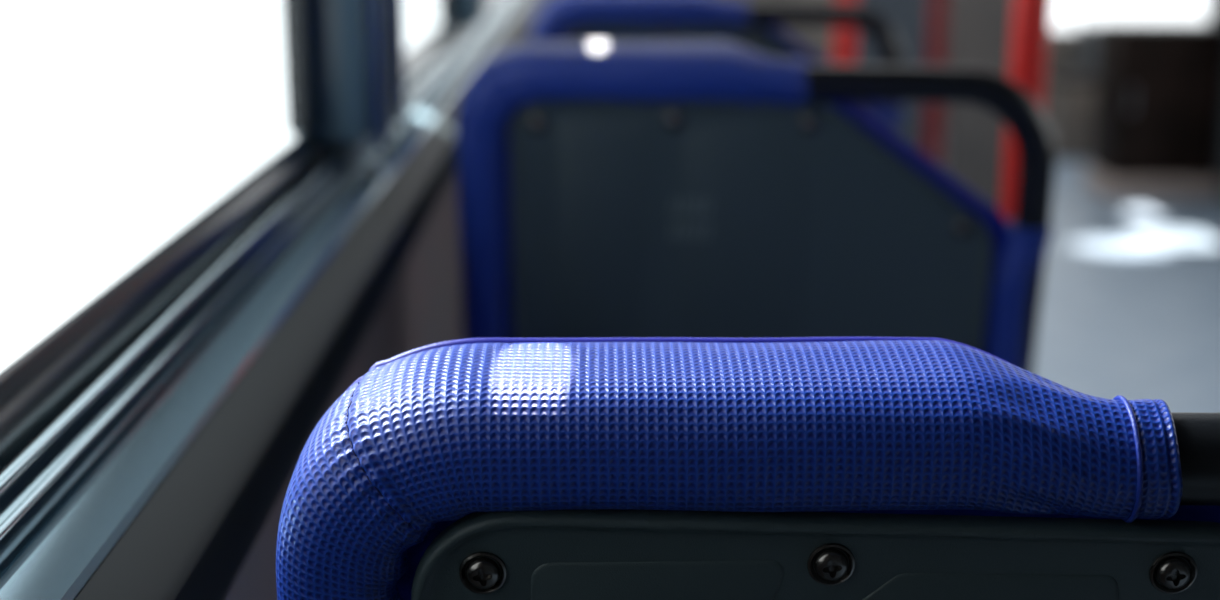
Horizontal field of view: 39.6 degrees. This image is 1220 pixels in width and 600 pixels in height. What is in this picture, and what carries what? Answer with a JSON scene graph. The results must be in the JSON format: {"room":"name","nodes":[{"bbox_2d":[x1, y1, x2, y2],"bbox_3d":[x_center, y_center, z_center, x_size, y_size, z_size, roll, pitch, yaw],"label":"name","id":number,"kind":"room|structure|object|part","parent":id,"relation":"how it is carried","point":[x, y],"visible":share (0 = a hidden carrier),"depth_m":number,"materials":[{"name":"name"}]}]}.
{"room":"bus interior","nodes":[
{"label":"bus interior","id":0,"kind":"room"},
{"bbox_2d":[225,29,530,599],"bbox_3d":[-0.227,-0.826,3.606,0.110,2.250,10.200,0,13,0],"label":"wall","id":1,"kind":"structure","parent":0,"point":[422,307],"depth_m":1.35,"materials":[{"name":"grey plastic"}]},
{"bbox_2d":[0,0,493,470],"bbox_3d":[-0.232,-0.651,3.647,0.030,0.092,10.200,0,13,0],"label":"trim","id":2,"kind":"structure","parent":1,"relation":"attached to","point":[40,384],"depth_m":0.74,"materials":[{"name":"black rubber"}]},
{"bbox_2d":[0,0,510,577],"bbox_3d":[-0.206,-0.644,3.648,0.014,0.076,10.200,0,13,0],"label":"window frame","id":3,"kind":"structure","parent":1,"relation":"attached to","point":[37,483],"depth_m":0.69,"materials":[{"name":"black metal"}]},
{"bbox_2d":[0,0,523,599],"bbox_3d":[-0.187,-0.635,3.651,0.023,0.059,10.200,0,13,0],"label":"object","id":4,"kind":"structure","parent":1,"relation":"attached to","point":[59,563],"depth_m":0.68,"materials":[{"name":"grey metal"}]},
{"bbox_2d":[282,0,321,132],"bbox_3d":[-0.207,-0.390,0.582,0.026,0.848,1.075,0,13,0],"label":"window","id":5,"kind":"structure","parent":1,"relation":"in","point":[300,17],"depth_m":1.16,"materials":[{"name":"clear glass"}]},
{"bbox_2d":[75,0,544,599],"bbox_3d":[-0.164,-0.635,3.651,0.023,0.044,10.200,0,13,0],"label":"trim","id":6,"kind":"structure","parent":1,"relation":"attached to","point":[196,533],"depth_m":0.71,"materials":[{"name":"black"}]},
{"bbox_2d":[293,0,396,143],"bbox_3d":[-0.201,-0.753,1.169,0.054,1.269,0.233,0,13,0],"label":"trim","id":7,"kind":"structure","parent":1,"relation":"attached to","point":[343,25],"depth_m":1.19,"materials":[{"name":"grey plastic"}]},
{"bbox_2d":[369,0,385,148],"bbox_3d":[-0.170,-0.710,1.108,0.010,1.228,0.015,0,13,0],"label":"trim","id":8,"kind":"structure","parent":1,"relation":"attached to","point":[378,133],"depth_m":1.23,"materials":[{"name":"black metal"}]},
{"bbox_2d":[382,0,394,138],"bbox_3d":[-0.172,-0.724,1.169,0.008,1.228,0.030,0,13,0],"label":"trim","id":9,"kind":"structure","parent":1,"relation":"attached to","point":[386,4],"depth_m":1.29,"materials":[{"name":"black rubber"}]},
{"bbox_2d":[394,0,405,122],"bbox_3d":[-0.172,-0.744,1.254,0.008,1.228,0.015,0,13,0],"label":"trim","id":10,"kind":"structure","parent":1,"relation":"attached to","point":[400,109],"depth_m":1.38,"materials":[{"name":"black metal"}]},
{"bbox_2d":[439,0,454,19],"bbox_3d":[-0.214,-0.671,1.772,0.026,0.848,0.900,0,13,0],"label":"window","id":11,"kind":"structure","parent":1,"relation":"in","point":[446,7],"depth_m":2.27,"materials":[{"name":"clear glass"}]},
{"bbox_2d":[438,0,486,27],"bbox_3d":[-0.207,-1.010,2.257,0.054,1.269,0.198,0,13,0],"label":"trim","id":12,"kind":"structure","parent":1,"relation":"attached to","point":[468,13],"depth_m":2.30,"materials":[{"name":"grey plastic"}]},
{"bbox_2d":[747,0,1079,127],"bbox_3d":[1.048,-1.994,8.552,2.720,2.250,0.050,0,13,0],"label":"wall","id":13,"kind":"structure","parent":0,"point":[1063,52],"depth_m":8.69,"materials":[{"name":"grey"}]},
{"bbox_2d":[943,128,1219,412],"bbox_3d":[1.083,0.297,3.878,2.810,0.060,10.200,0,13,0],"label":"floor","id":14,"kind":"structure","parent":0,"point":[1130,306],"depth_m":5.05,"materials":[{"name":"grey"}]},
{"bbox_2d":[529,0,903,134],"bbox_3d":[0.126,0.092,2.330,0.447,1.050,0.518,0,13,0],"label":"seat","id":15,"kind":"object","parent":14,"relation":"on","point":[753,25],"visible":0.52,"depth_m":1.98,"materials":[{"name":"blue fabric"}]},
{"bbox_3d":[0.125,-0.093,2.073,0.361,0.497,0.084,0,13,0],"label":"panel","id":16,"kind":"part","parent":15,"relation":"part of","materials":[{"name":"blue fabric"}]},
{"bbox_3d":[0.226,-0.088,2.079,0.245,0.554,0.100,0,13,0],"label":"grab handle","id":17,"kind":"part","parent":15,"relation":"part of","materials":[{"name":"black plastic"}]},
{"bbox_2d":[276,337,1219,599],"bbox_3d":[0.123,0.460,0.828,0.447,1.024,0.518,0,13,0],"label":"seat","id":18,"kind":"object","parent":14,"relation":"on","point":[633,468],"visible":1,"depth_m":0.47,"materials":[{"name":"blue fabric"}]},
{"bbox_2d":[396,505,1219,599],"bbox_3d":[0.120,0.292,0.594,0.397,0.519,0.110,0,13,0],"label":"panel","id":19,"kind":"object","parent":18,"relation":"on","point":[464,552],"depth_m":0.48,"materials":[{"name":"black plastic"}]},
{"bbox_3d":[0.123,0.285,0.573,0.361,0.484,0.084,0,13,0],"label":"panel","id":20,"kind":"part","parent":18,"relation":"part of","materials":[{"name":"grey plastic"}]},
{"bbox_3d":[0.224,0.286,0.577,0.245,0.540,0.100,0,13,0],"label":"grab handle","id":21,"kind":"part","parent":18,"relation":"part of","materials":[{"name":"black plastic"}]},
{"bbox_2d":[456,40,1055,372],"bbox_3d":[0.107,0.269,1.581,0.447,1.050,0.518,0,13,0],"label":"seat","id":22,"kind":"object","parent":14,"relation":"on","point":[606,188],"visible":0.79,"depth_m":1.26,"materials":[{"name":"blue fabric"}]},
{"bbox_3d":[0.107,0.084,1.324,0.361,0.496,0.084,0,13,0],"label":"panel","id":23,"kind":"part","parent":22,"relation":"part of","materials":[{"name":"grey plastic"}]},
{"bbox_2d":[503,101,1008,351],"bbox_3d":[0.104,0.095,1.346,0.397,0.532,0.110,0,13,0],"label":"panel","id":24,"kind":"object","parent":22,"relation":"on","point":[622,219],"depth_m":1.26,"materials":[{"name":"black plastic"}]},
{"bbox_3d":[0.208,0.090,1.329,0.245,0.554,0.100,0,13,0],"label":"grab handle","id":25,"kind":"part","parent":22,"relation":"part of","materials":[{"name":"black plastic"}]},
{"bbox_2d":[833,0,857,63],"bbox_3d":[0.360,-0.573,2.559,0.090,2.240,0.090,0,13,0],"label":"pole","id":26,"kind":"object","parent":14,"relation":"on","point":[844,40],"visible":0.18,"depth_m":2.59,"materials":[{"name":"red metal"}]},
{"bbox_2d":[856,0,1011,210],"bbox_3d":[0.951,-0.510,5.023,0.470,0.985,0.050,0,13,0],"label":"partition panel","id":27,"kind":"object","parent":14,"relation":"on","point":[979,35],"visible":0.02,"depth_m":4.96,"materials":[{"name":"grey plastic laminate"}]},
{"bbox_3d":[0.856,-0.522,5.019,0.270,0.890,0.030,0,13,0],"label":"panel","id":28,"kind":"part","parent":27,"relation":"part of","materials":[{"name":"grey plastic"}]},
{"bbox_3d":[1.088,-0.523,5.021,0.185,0.890,0.036,0,13,0],"label":"panel","id":29,"kind":"part","parent":27,"relation":"part of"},
{"bbox_2d":[922,0,948,165],"bbox_3d":[0.579,-0.666,2.949,0.090,2.240,0.090,0,13,0],"label":"pole","id":30,"kind":"object","parent":14,"relation":"on","point":[938,11],"visible":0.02,"depth_m":2.99,"materials":[{"name":"red metal"}]},
{"bbox_2d":[1001,0,1050,220],"bbox_3d":[0.408,-0.353,1.625,0.090,2.240,0.090,0,13,0],"label":"pole","id":31,"kind":"object","parent":14,"relation":"on","point":[1030,19],"visible":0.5,"depth_m":1.64,"materials":[{"name":"red metal"}]},
{"bbox_2d":[1047,73,1095,159],"bbox_3d":[2.110,-0.838,7.737,0.190,0.375,0.240,0,13,0],"label":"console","id":32,"kind":"object","parent":14,"relation":"on","point":[1071,95],"visible":0.8,"depth_m":7.64},
{"bbox_2d":[1083,22,1219,198],"bbox_3d":[2.183,-0.763,6.779,0.445,0.670,0.340,0,13,0],"label":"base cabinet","id":33,"kind":"object","parent":14,"relation":"on","point":[1156,120],"visible":1,"depth_m":6.65,"materials":[{"name":"black"}]},
{"bbox_3d":[2.038,-0.780,6.609,0.015,0.100,0.018,0,13,0],"label":"handle","id":34,"kind":"part","parent":33,"relation":"part of","materials":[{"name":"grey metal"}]},
{"bbox_3d":[2.191,-0.769,6.628,0.360,0.490,0.012,0,13,0],"label":"door","id":35,"kind":"part","parent":33,"relation":"part of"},
{"bbox_2d":[1077,0,1219,197],"bbox_3d":[2.463,-0.829,3.621,0.050,2.250,10.200,0,13,0],"label":"wall","id":36,"kind":"structure","parent":0,"point":[1089,32],"depth_m":8.48,"materials":[{"name":"grey"}]},
{"bbox_2d":[1207,0,1210,23],"bbox_3d":[2.440,-1.548,7.533,0.040,1.850,1.535,0,13,0],"label":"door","id":37,"kind":"structure","parent":36,"relation":"in","point":[1209,0],"depth_m":6.85,"materials":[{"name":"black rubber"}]}
]}

